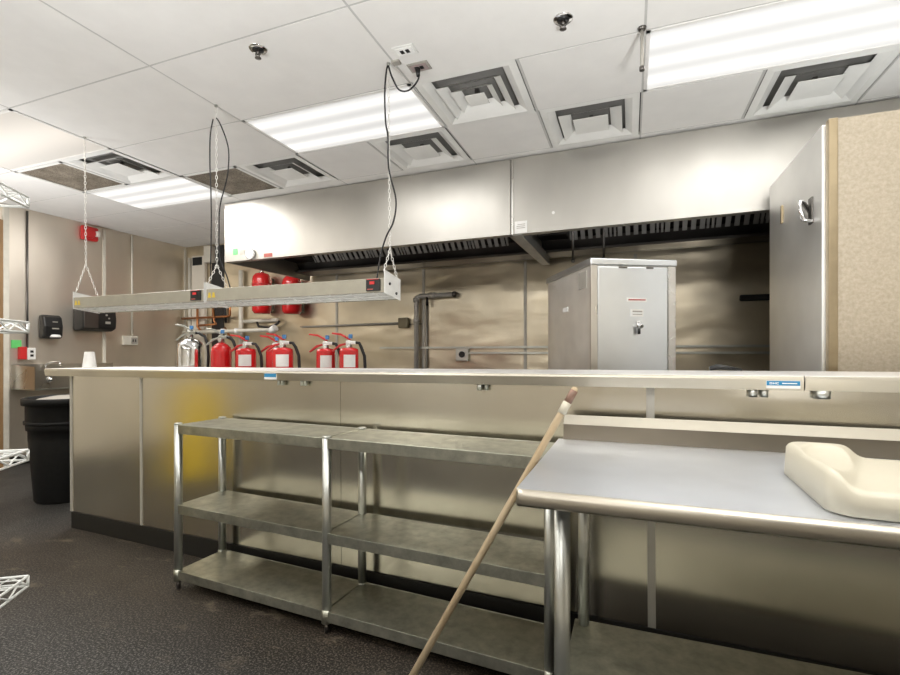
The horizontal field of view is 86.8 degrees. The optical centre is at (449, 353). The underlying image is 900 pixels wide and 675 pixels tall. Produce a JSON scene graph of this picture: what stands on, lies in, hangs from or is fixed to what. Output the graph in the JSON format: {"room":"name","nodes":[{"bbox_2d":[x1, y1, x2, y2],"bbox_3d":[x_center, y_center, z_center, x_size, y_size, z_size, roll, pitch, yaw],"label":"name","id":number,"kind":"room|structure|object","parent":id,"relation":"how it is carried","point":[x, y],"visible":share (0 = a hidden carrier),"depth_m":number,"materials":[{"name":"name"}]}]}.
{"room":"commercial kitchen","nodes":[
{"label":"commercial kitchen","id":0,"kind":"room"},
{"bbox_2d":[0,203,185,456],"bbox_3d":[-4.532,-0.270,6.272,0.120,3.020,2.520,0,0,21],"label":"wall","id":1,"kind":"structure","parent":0,"point":[56,249],"depth_m":5.89,"materials":[{"name":"beige paint"}]},
{"bbox_2d":[2,204,8,466],"bbox_3d":[-4.857,-0.195,5.203,0.030,2.870,0.050,0,0,21],"label":"trim","id":2,"kind":"structure","parent":1,"relation":"attached to","point":[5,210],"depth_m":5.19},
{"bbox_2d":[11,340,20,347],"bbox_3d":[-4.832,-0.110,5.304,0.004,0.090,0.095,0,0,21],"label":"tape","id":3,"kind":"object","parent":1,"relation":"attached to","point":[14,343],"visible":1,"depth_m":5.29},
{"bbox_2d":[9,455,29,464],"bbox_3d":[-4.458,1.190,6.282,0.012,0.100,2.250,0,0,21],"label":"baseboard","id":4,"kind":"structure","parent":1,"relation":"attached to","point":[18,457],"depth_m":5.32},
{"bbox_2d":[18,347,35,359],"bbox_3d":[-4.779,-0.007,5.377,0.053,0.145,0.150,0,0,21],"label":"switch box","id":5,"kind":"object","parent":1,"relation":"attached to","point":[25,353],"visible":1,"depth_m":5.37,"materials":[{"name":"red plastic"}]},
{"bbox_2d":[26,211,27,347],"bbox_3d":[-4.787,-0.840,5.391,0.019,1.560,0.020,0,0,21],"label":"conduit","id":6,"kind":"object","parent":1,"relation":"attached to","point":[26,211],"visible":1,"depth_m":5.38,"materials":[{"name":"metal"}]},
{"bbox_2d":[39,315,62,338],"bbox_3d":[-4.655,-0.318,5.571,0.146,0.275,0.200,0,0,21],"label":"soap dispenser","id":7,"kind":"object","parent":1,"relation":"attached to","point":[50,326],"visible":1,"depth_m":5.53,"materials":[{"name":"black plastic"}]},
{"bbox_2d":[11,361,112,390],"bbox_3d":[-4.441,0.238,5.690,0.462,0.309,1.106,0,0,21],"label":"sink","id":8,"kind":"object","parent":1,"relation":"attached to","point":[23,376],"visible":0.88,"depth_m":5.23,"materials":[{"name":"silver metal"}]},
{"bbox_2d":[44,361,61,368],"bbox_3d":[-4.593,0.147,5.507,0.236,0.128,0.032,0,0,9],"label":"faucet","id":9,"kind":"object","parent":8,"relation":"on","point":[47,365],"depth_m":5.51,"materials":[{"name":"silver metal"}]},
{"bbox_2d":[36,370,69,388],"bbox_3d":[-4.452,0.280,5.703,0.408,0.200,1.088,0,0,21],"label":"basin","id":10,"kind":"object","parent":8,"relation":"in","point":[42,381],"depth_m":5.26,"materials":[{"name":"silver metal"}]},
{"bbox_2d":[80,225,99,241],"bbox_3d":[-4.521,-1.518,5.990,0.100,0.175,0.200,0,0,21],"label":"fire alarm","id":11,"kind":"object","parent":1,"relation":"attached to","point":[93,234],"visible":0.98,"depth_m":5.96,"materials":[{"name":"red plastic"}]},
{"bbox_2d":[73,309,115,331],"bbox_3d":[-4.461,-0.445,5.989,0.214,0.310,0.400,0,0,21],"label":"dispenser","id":12,"kind":"object","parent":1,"relation":"attached to","point":[82,320],"visible":0.69,"depth_m":5.88,"materials":[{"name":"black plastic"}]},
{"bbox_2d":[103,229,105,362],"bbox_3d":[-4.495,-0.240,6.188,0.008,2.760,0.036,0,0,21],"label":"trim","id":13,"kind":"structure","parent":1,"relation":"attached to","point":[104,230],"depth_m":6.19,"materials":[{"name":"metal"}]},
{"bbox_2d":[122,336,137,344],"bbox_3d":[-4.356,-0.182,6.484,0.058,0.125,0.200,0,0,21],"label":"wall socket","id":14,"kind":"object","parent":1,"relation":"attached to","point":[126,340],"visible":1,"depth_m":6.46,"materials":[{"name":"white plastic"}]},
{"bbox_2d":[131,235,132,335],"bbox_3d":[-4.353,-0.930,6.517,0.025,1.380,0.026,0,0,21],"label":"conduit","id":15,"kind":"object","parent":1,"relation":"attached to","point":[131,235],"visible":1,"depth_m":6.50,"materials":[{"name":"beige metal"}]},
{"bbox_2d":[184,248,186,338],"bbox_3d":[-4.068,-0.240,7.316,0.008,2.760,0.036,0,0,21],"label":"trim","id":16,"kind":"structure","parent":1,"relation":"attached to","point":[185,250],"depth_m":7.31,"materials":[{"name":"metal"}]},
{"bbox_2d":[181,307,230,339],"bbox_3d":[-3.614,-0.507,7.037,0.975,0.606,0.064,0,0,21],"label":"copper pipe","id":17,"kind":"object","parent":1,"relation":"attached to","point":[213,316],"visible":0.63,"depth_m":7.01,"materials":[{"name":"orange metal"}]},
{"bbox_2d":[182,325,277,333],"bbox_3d":[-3.160,-0.335,6.779,1.726,0.133,0.100,0,0,21],"label":"pipe","id":18,"kind":"object","parent":17,"relation":"attached to","point":[273,328],"visible":0.75,"depth_m":6.67,"materials":[{"name":"white metal"}]},
{"bbox_2d":[0,463,510,674],"bbox_3d":[-2.447,1.290,2.221,11.850,0.100,8.620,0,0,21],"label":"floor","id":19,"kind":"structure","parent":0,"point":[93,603],"depth_m":2.19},
{"bbox_2d":[0,182,29,608],"bbox_3d":[-1.627,0.365,0.873,1.206,1.750,0.466,0,0,-14],"label":"wire shelving","id":20,"kind":"object","parent":19,"relation":"on","point":[12,452],"visible":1,"depth_m":1.21,"materials":[{"name":"silver metal"}]},
{"bbox_2d":[20,394,69,504],"bbox_3d":[-3.321,0.800,4.135,0.660,0.880,0.614,0,0,21],"label":"trash bin","id":21,"kind":"object","parent":19,"relation":"on","point":[46,423],"visible":0.5,"depth_m":3.90,"materials":[{"name":"black plastic"}]},
{"bbox_2d":[173,416,554,674],"bbox_3d":[-0.482,0.802,2.243,2.015,0.876,0.322,0,0,24],"label":"shelf unit","id":22,"kind":"object","parent":19,"relation":"on","point":[505,643],"visible":0.84,"depth_m":2.11,"materials":[{"name":"metal"}]},
{"bbox_2d":[44,367,899,674],"bbox_3d":[0.274,0.673,2.651,6.590,1.174,1.015,0,0,23],"label":"counter","id":23,"kind":"object","parent":19,"relation":"on","point":[830,604],"depth_m":2.17,"materials":[{"name":"silver metal"}]},
{"bbox_2d":[82,352,96,367],"bbox_3d":[-2.794,0.044,3.689,0.092,0.122,0.092,0,0,21],"label":"paper cup","id":24,"kind":"object","parent":23,"relation":"on","point":[89,360],"visible":1,"depth_m":3.66,"materials":[{"name":"white paper"}]},
{"bbox_2d":[175,324,209,366],"bbox_3d":[-2.178,0.062,4.010,0.233,0.628,0.214,0,0,43],"label":"fire extinguisher","id":25,"kind":"object","parent":23,"relation":"on","point":[189,351],"visible":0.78,"depth_m":3.95,"materials":[{"name":"silver metal"}]},
{"bbox_2d":[206,328,237,366],"bbox_3d":[-1.867,0.081,3.894,0.230,0.586,0.160,0,0,36],"label":"fire extinguisher","id":26,"kind":"object","parent":23,"relation":"on","point":[221,354],"visible":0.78,"depth_m":3.85,"materials":[{"name":"red metal"}]},
{"bbox_2d":[230,334,262,367],"bbox_3d":[-1.626,0.108,3.803,0.229,0.529,0.158,0,0,35],"label":"fire extinguisher","id":27,"kind":"object","parent":23,"relation":"on","point":[245,356],"visible":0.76,"depth_m":3.76,"materials":[{"name":"red metal"}]},
{"bbox_2d":[260,335,278,367],"bbox_3d":[-1.417,0.110,3.835,0.186,0.523,0.148,0,0,33],"label":"fire extinguisher","id":28,"kind":"object","parent":23,"relation":"on","point":[269,353],"visible":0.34,"depth_m":3.77,"materials":[{"name":"red metal"}]},
{"bbox_2d":[266,333,300,367],"bbox_3d":[-1.252,0.106,3.576,0.229,0.529,0.154,0,0,35],"label":"fire extinguisher","id":29,"kind":"object","parent":23,"relation":"on","point":[282,356],"visible":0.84,"depth_m":3.54,"materials":[{"name":"red metal"}]},
{"bbox_2d":[309,334,339,367],"bbox_3d":[-0.921,0.108,3.535,0.230,0.520,0.138,0,0,31],"label":"fire extinguisher","id":30,"kind":"object","parent":23,"relation":"on","point":[325,358],"visible":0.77,"depth_m":3.49,"materials":[{"name":"red metal"}]},
{"bbox_2d":[332,332,366,367],"bbox_3d":[-0.734,0.105,3.465,0.230,0.524,0.138,0,0,31],"label":"fire extinguisher","id":31,"kind":"object","parent":23,"relation":"on","point":[348,356],"visible":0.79,"depth_m":3.43,"materials":[{"name":"red metal"}]},
{"bbox_2d":[49,367,798,375],"bbox_3d":[-0.740,0.113,2.845,4.578,0.040,0.566,0,0,23],"label":"countertop","id":32,"kind":"structure","parent":23,"relation":"on","point":[519,371],"depth_m":2.41,"materials":[{"name":"silver metal"}]},
{"bbox_2d":[709,364,741,370],"bbox_3d":[1.253,0.061,2.167,0.133,0.030,0.026,0,0,21],"label":"utensil","id":33,"kind":"object","parent":23,"relation":"on","point":[716,366],"visible":1,"depth_m":2.16,"materials":[{"name":"plastic"}]},
{"bbox_2d":[772,371,899,381],"bbox_3d":[2.296,0.092,1.560,2.008,0.040,0.566,0,0,23],"label":"countertop","id":34,"kind":"structure","parent":23,"relation":"on","point":[801,373],"depth_m":1.87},
{"bbox_2d":[409,387,577,674],"bbox_3d":[0.074,0.674,1.502,0.659,1.143,0.027,0,0,0],"label":"handle","id":35,"kind":"object","parent":19,"relation":"on","point":[565,405],"visible":1,"depth_m":1.49,"materials":[{"name":"brown wood"}]},
{"bbox_2d":[546,258,676,369],"bbox_3d":[1.198,0.295,3.664,0.623,1.889,0.960,0,0,-7],"label":"tall cabinet","id":36,"kind":"object","parent":19,"relation":"on","point":[604,313],"visible":0.54,"depth_m":3.26,"materials":[{"name":"silver metal"}]},
{"bbox_2d":[516,415,899,674],"bbox_3d":[1.335,0.743,1.180,2.200,0.994,0.811,0,0,21],"label":"worktable","id":37,"kind":"object","parent":19,"relation":"on","point":[722,475],"visible":1,"depth_m":1.48,"materials":[{"name":"silver metal"}]},
{"bbox_2d":[563,424,899,459],"bbox_3d":[1.475,0.316,1.521,2.180,0.071,0.014,0,0,21],"label":"backsplash","id":38,"kind":"structure","parent":37,"relation":"on","point":[866,448],"depth_m":1.71,"materials":[{"name":"silver metal"}]},
{"bbox_2d":[784,442,899,521],"bbox_3d":[1.166,0.294,1.067,0.628,0.091,0.425,0,0,23],"label":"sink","id":39,"kind":"object","parent":37,"relation":"on","point":[841,481],"visible":1,"depth_m":1.07,"materials":[{"name":"plastic"}]},
{"bbox_2d":[770,109,899,371],"bbox_3d":[2.670,0.052,2.505,1.582,2.375,0.993,0,0,21],"label":"refrigerator","id":40,"kind":"object","parent":19,"relation":"on","point":[835,207],"visible":0.64,"depth_m":2.28,"materials":[{"name":"silver metal"}]},
{"bbox_2d":[0,0,899,246],"bbox_3d":[-1.278,-1.649,1.778,9.138,0.015,8.408,0,0,21],"label":"ceiling","id":41,"kind":"structure","parent":0,"point":[44,52],"depth_m":2.76,"materials":[{"name":"tile"}]},
{"bbox_2d":[0,109,110,170],"bbox_3d":[-3.438,-1.694,3.730,1.303,0.112,0.667,0,0,21],"label":"ceiling light","id":42,"kind":"object","parent":41,"relation":"attached to","point":[26,141],"visible":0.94,"depth_m":3.71,"materials":[{"name":"white plastic"}]},
{"bbox_2d":[15,161,127,192],"bbox_3d":[-3.518,-1.643,4.447,0.640,0.013,0.587,0,0,21],"label":"ceiling vent","id":43,"kind":"object","parent":41,"relation":"in","point":[58,173],"visible":0.98,"depth_m":4.43,"materials":[{"name":"grey metal"}]},
{"bbox_2d":[62,150,178,184],"bbox_3d":[-2.902,-1.671,4.214,0.632,0.088,0.632,0,0,21],"label":"ceiling vent","id":44,"kind":"object","parent":41,"relation":"in","point":[113,164],"visible":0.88,"depth_m":4.21,"materials":[{"name":"grey metal"}]},
{"bbox_2d":[73,119,225,313],"bbox_3d":[-2.156,-0.979,3.379,1.304,1.333,0.200,0,0,21],"label":"heat lamp","id":45,"kind":"object","parent":41,"relation":"hanging from","point":[187,299],"visible":0.97,"depth_m":3.33,"materials":[{"name":"silver metal"}]},
{"bbox_2d":[87,173,230,209],"bbox_3d":[-2.994,-1.694,4.901,1.303,0.112,0.602,0,0,21],"label":"ceiling light","id":46,"kind":"object","parent":41,"relation":"attached to","point":[175,190],"visible":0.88,"depth_m":4.87,"materials":[{"name":"white plastic"}]},
{"bbox_2d":[181,166,281,195],"bbox_3d":[-2.071,-1.643,4.551,0.640,0.013,0.597,0,0,21],"label":"ceiling vent","id":47,"kind":"object","parent":41,"relation":"in","point":[239,181],"visible":0.95,"depth_m":4.53,"materials":[{"name":"grey metal"}]},
{"bbox_2d":[248,43,267,59],"bbox_3d":[-1.032,-1.617,2.560,0.096,0.055,0.096,0,0,21],"label":"sprinkler","id":48,"kind":"object","parent":41,"relation":"attached to","point":[256,48],"visible":1,"depth_m":2.55,"materials":[{"name":"silver metal"}]},
{"bbox_2d":[236,155,338,188],"bbox_3d":[-1.456,-1.671,4.318,0.632,0.088,0.632,0,0,21],"label":"ceiling vent","id":49,"kind":"object","parent":41,"relation":"in","point":[291,171],"visible":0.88,"depth_m":4.33,"materials":[{"name":"grey metal"}]},
{"bbox_2d":[206,62,419,307],"bbox_3d":[-0.872,-0.979,2.893,1.442,1.333,0.200,0,0,21],"label":"heat lamp","id":50,"kind":"object","parent":41,"relation":"hanging from","point":[388,287],"visible":1,"depth_m":2.82,"materials":[{"name":"silver metal"}]},
{"bbox_2d":[242,83,444,153],"bbox_3d":[-0.749,-1.694,3.398,1.303,0.112,0.592,0,0,21],"label":"ceiling light","id":51,"kind":"object","parent":41,"relation":"attached to","point":[360,118],"visible":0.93,"depth_m":3.36,"materials":[{"name":"white plastic"}]},
{"bbox_2d":[225,159,535,280],"bbox_3d":[-0.714,-1.311,5.213,3.190,0.634,1.423,0,0,22],"label":"exhaust hood","id":52,"kind":"object","parent":41,"relation":"attached to","point":[460,215],"visible":0.94,"depth_m":4.64,"materials":[{"name":"silver metal"}]},
{"bbox_2d":[391,59,400,65],"bbox_3d":[-0.302,-1.634,2.670,0.044,0.012,0.036,0,0,21],"label":"clip","id":53,"kind":"object","parent":41,"relation":"attached to","point":[396,62],"visible":1,"depth_m":2.66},
{"bbox_2d":[391,43,418,57],"bbox_3d":[-0.243,-1.635,2.568,0.126,0.010,0.084,0,0,21],"label":"outlet","id":54,"kind":"object","parent":41,"relation":"attached to","point":[407,49],"visible":1,"depth_m":2.56,"materials":[{"name":"white plastic"}]},
{"bbox_2d":[395,46,414,56],"bbox_3d":[-0.243,-1.633,2.568,0.096,0.003,0.056,0,0,21],"label":"socket","id":55,"kind":"object","parent":54,"relation":"attached to","point":[400,51],"depth_m":2.56,"materials":[{"name":"white plastic"}]},
{"bbox_2d":[406,60,431,72],"bbox_3d":[-0.175,-1.635,2.713,0.126,0.010,0.084,0,0,21],"label":"outlet","id":56,"kind":"object","parent":41,"relation":"attached to","point":[424,65],"visible":0.98,"depth_m":2.70,"materials":[{"name":"grey plastic"}]},
{"bbox_2d":[410,63,428,71],"bbox_3d":[-0.175,-1.633,2.713,0.096,0.003,0.056,0,0,21],"label":"socket","id":57,"kind":"object","parent":56,"relation":"attached to","point":[423,66],"depth_m":2.70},
{"bbox_2d":[368,128,470,170],"bbox_3d":[-0.225,-1.671,3.852,0.632,0.088,0.632,0,0,21],"label":"ceiling vent","id":58,"kind":"object","parent":41,"relation":"in","point":[437,147],"visible":0.86,"depth_m":3.85,"materials":[{"name":"grey metal"}]},
{"bbox_2d":[0,0,899,241],"bbox_3d":[-1.278,-1.651,1.778,9.150,0.021,8.420,0,0,21],"label":"trim","id":59,"kind":"structure","parent":41,"relation":"attached to","point":[344,1],"depth_m":2.94,"materials":[{"name":"white metal"}]},
{"bbox_2d":[412,59,535,127],"bbox_3d":[0.174,-1.671,3.049,0.632,0.088,0.632,0,0,21],"label":"ceiling vent","id":60,"kind":"object","parent":41,"relation":"in","point":[498,90],"visible":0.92,"depth_m":3.04,"materials":[{"name":"metal"}]},
{"bbox_2d":[333,93,747,177],"bbox_3d":[-1.287,-1.820,1.782,9.370,0.080,8.620,0,0,21],"label":"trim","id":61,"kind":"structure","parent":41,"relation":"attached to","point":[640,93],"depth_m":3.52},
{"bbox_2d":[553,12,572,30],"bbox_3d":[0.553,-1.617,2.330,0.096,0.055,0.096,0,0,21],"label":"sprinkler","id":62,"kind":"object","parent":41,"relation":"attached to","point":[563,18],"visible":1,"depth_m":2.32,"materials":[{"name":"silver metal"}]},
{"bbox_2d":[539,92,639,147],"bbox_3d":[1.006,-1.671,3.386,0.632,0.088,0.632,0,0,21],"label":"ceiling vent","id":63,"kind":"object","parent":41,"relation":"in","point":[616,117],"visible":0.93,"depth_m":3.37,"materials":[{"name":"metal"}]},
{"bbox_2d":[637,25,646,71],"bbox_3d":[0.966,-1.532,2.394,0.044,0.215,0.044,0,0,21],"label":"hanging rod","id":64,"kind":"object","parent":41,"relation":"hanging from","point":[642,28],"visible":1,"depth_m":2.39,"materials":[{"name":"metal"}]},
{"bbox_2d":[637,25,646,31],"bbox_3d":[0.966,-1.634,2.394,0.044,0.012,0.044,0,0,21],"label":"washer","id":65,"kind":"object","parent":64,"relation":"in","point":[642,28],"depth_m":2.38,"materials":[{"name":"metal"}]},
{"bbox_2d":[511,98,899,264],"bbox_3d":[2.254,-1.233,4.018,3.190,0.790,1.410,0,0,22],"label":"exhaust hood","id":66,"kind":"object","parent":41,"relation":"attached to","point":[708,186],"visible":0.77,"depth_m":3.64,"materials":[{"name":"silver metal"}]},
{"bbox_2d":[643,0,899,91],"bbox_3d":[1.713,-1.694,2.466,1.303,0.112,0.592,0,0,21],"label":"ceiling light","id":67,"kind":"object","parent":41,"relation":"attached to","point":[782,33],"visible":0.98,"depth_m":2.48,"materials":[{"name":"white plastic"}]},
{"bbox_2d":[744,45,899,118],"bbox_3d":[2.236,-1.671,2.920,0.632,0.088,0.632,0,0,21],"label":"ceiling vent","id":68,"kind":"object","parent":41,"relation":"in","point":[840,80],"visible":0.9,"depth_m":2.90,"materials":[{"name":"grey metal"}]},
{"bbox_2d":[186,242,769,370],"bbox_3d":[0.231,-0.270,5.762,9.150,3.020,0.100,0,0,21],"label":"wall","id":69,"kind":"structure","parent":0,"point":[488,309],"depth_m":5.59,"materials":[{"name":"silver metal"}]},
{"bbox_2d":[188,258,191,327],"bbox_3d":[-3.961,-0.560,7.243,0.051,1.800,0.052,0,0,21],"label":"riser pipe","id":70,"kind":"object","parent":69,"relation":"attached to","point":[189,259],"visible":0.46,"depth_m":7.22,"materials":[{"name":"beige metal"}]},
{"bbox_2d":[192,255,206,366],"bbox_3d":[-3.795,-0.120,7.202,0.260,2.720,0.050,0,0,21],"label":"box","id":71,"kind":"object","parent":69,"relation":"attached to","point":[199,268],"visible":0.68,"depth_m":7.17,"materials":[{"name":"grey metal"}]},
{"bbox_2d":[192,257,201,265],"bbox_3d":[-3.817,-1.400,7.186,0.190,0.120,0.005,0,0,21],"label":"vent","id":72,"kind":"object","parent":71,"relation":"attached to","point":[196,261],"depth_m":7.19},
{"bbox_2d":[204,246,214,262],"bbox_3d":[-3.581,-1.480,7.088,0.140,0.240,0.080,0,0,21],"label":"junction box","id":73,"kind":"object","parent":69,"relation":"attached to","point":[206,248],"visible":0.79,"depth_m":7.06,"materials":[{"name":"metal"}]},
{"bbox_2d":[212,245,223,346],"bbox_3d":[-3.464,-0.240,7.102,0.230,2.760,0.012,0,0,21],"label":"trim","id":74,"kind":"structure","parent":69,"relation":"attached to","point":[217,280],"depth_m":7.09,"materials":[{"name":"black metal"}]},
{"bbox_2d":[224,308,226,322],"bbox_3d":[-3.313,-0.635,7.019,0.064,0.353,0.036,0,0,21],"label":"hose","id":75,"kind":"object","parent":69,"relation":"attached to","point":[225,309],"visible":0.4,"depth_m":7.00,"materials":[{"name":"rubber"}]},
{"bbox_2d":[239,270,242,348],"bbox_3d":[-3.026,-0.485,6.889,0.062,1.450,0.064,0,0,21],"label":"pipe","id":76,"kind":"object","parent":69,"relation":"attached to","point":[240,271],"visible":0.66,"depth_m":6.86,"materials":[{"name":"white metal"}]},
{"bbox_2d":[242,318,280,327],"bbox_3d":[-2.671,-0.427,6.733,0.675,0.146,0.092,0,0,21],"label":"pipe","id":77,"kind":"object","parent":69,"relation":"attached to","point":[257,321],"visible":0.93,"depth_m":6.70,"materials":[{"name":"metal"}]},
{"bbox_2d":[252,270,273,313],"bbox_3d":[-2.603,-0.860,6.620,0.264,0.600,0.300,0,0,21],"label":"tank","id":78,"kind":"object","parent":69,"relation":"attached to","point":[261,278],"visible":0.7,"depth_m":6.51,"materials":[{"name":"red metal"}]},
{"bbox_2d":[282,276,303,314],"bbox_3d":[-2.127,-0.815,6.439,0.264,0.550,0.300,0,0,21],"label":"tank","id":79,"kind":"object","parent":69,"relation":"attached to","point":[296,309],"visible":0.41,"depth_m":6.32,"materials":[{"name":"red metal"}]},
{"bbox_2d":[335,275,337,367],"bbox_3d":[-1.515,0.040,6.366,0.034,2.200,0.008,0,0,21],"label":"trim","id":80,"kind":"structure","parent":69,"relation":"attached to","point":[336,276],"depth_m":6.36,"materials":[{"name":"silver metal"}]},
{"bbox_2d":[302,318,408,327],"bbox_3d":[-1.275,-0.390,6.239,1.615,0.130,0.075,0,0,21],"label":"pipe","id":81,"kind":"object","parent":69,"relation":"attached to","point":[402,322],"visible":1,"depth_m":6.09,"materials":[{"name":"grey metal"}]},
{"bbox_2d":[422,269,424,368],"bbox_3d":[-0.329,0.040,5.916,0.034,2.200,0.008,0,0,21],"label":"trim","id":82,"kind":"structure","parent":69,"relation":"attached to","point":[423,270],"depth_m":5.91,"materials":[{"name":"metal"}]},
{"bbox_2d":[425,301,427,368],"bbox_3d":[-0.290,-0.155,5.882,0.027,0.990,0.028,0,0,21],"label":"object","id":83,"kind":"object","parent":69,"relation":"attached to","point":[426,307],"visible":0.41,"depth_m":5.88,"materials":[{"name":"grey metal"}]},
{"bbox_2d":[413,291,458,368],"bbox_3d":[-0.178,-0.206,5.802,0.575,1.092,0.103,0,0,21],"label":"gas pipe","id":84,"kind":"object","parent":69,"relation":"attached to","point":[432,295],"visible":0.95,"depth_m":5.85,"materials":[{"name":"metal"}]},
{"bbox_2d":[456,348,469,360],"bbox_3d":[0.150,0.005,5.703,0.160,0.160,0.067,0,0,21],"label":"wall outlet","id":85,"kind":"object","parent":69,"relation":"attached to","point":[462,354],"visible":1,"depth_m":5.67,"materials":[{"name":"metal"}]},
{"bbox_2d":[459,351,464,357],"bbox_3d":[0.140,0.005,5.676,0.076,0.076,0.010,0,0,21],"label":"socket","id":86,"kind":"object","parent":85,"relation":"attached to","point":[461,353],"depth_m":5.67,"materials":[{"name":"black plastic"}]},
{"bbox_2d":[524,262,526,368],"bbox_3d":[0.864,0.040,5.464,0.034,2.200,0.008,0,0,21],"label":"trim","id":87,"kind":"structure","parent":69,"relation":"attached to","point":[525,263],"depth_m":5.46,"materials":[{"name":"silver metal"}]},
{"bbox_2d":[380,345,769,348],"bbox_3d":[1.539,-0.078,5.191,5.200,0.024,0.042,0,0,21],"label":"wall rail","id":88,"kind":"object","parent":69,"relation":"attached to","point":[677,346],"visible":0.34,"depth_m":5.45,"materials":[{"name":"metal"}]},
{"bbox_2d":[469,352,769,353],"bbox_3d":[2.100,-0.012,4.978,4.000,0.024,0.042,0,0,21],"label":"wall rail","id":89,"kind":"object","parent":69,"relation":"attached to","point":[469,352],"visible":0.34,"depth_m":4.85,"materials":[{"name":"metal"}]},
{"bbox_2d":[739,294,769,300],"bbox_3d":[3.197,-0.550,4.551,0.745,0.060,0.038,0,0,21],"label":"wall bar","id":90,"kind":"object","parent":69,"relation":"attached to","point":[754,297],"visible":0.44,"depth_m":4.62,"materials":[{"name":"black metal"}]},
{"bbox_3d":[-6.041,-0.270,2.289,0.120,3.020,6.000,0,0,21],"label":"wall","id":91,"kind":"structure","parent":0,"visible":0},
{"bbox_2d":[0,219,2,467],"bbox_3d":[-5.051,-0.110,4.705,0.020,2.700,1.020,0,0,21],"label":"door","id":92,"kind":"structure","parent":91,"relation":"in","point":[1,220],"depth_m":5.16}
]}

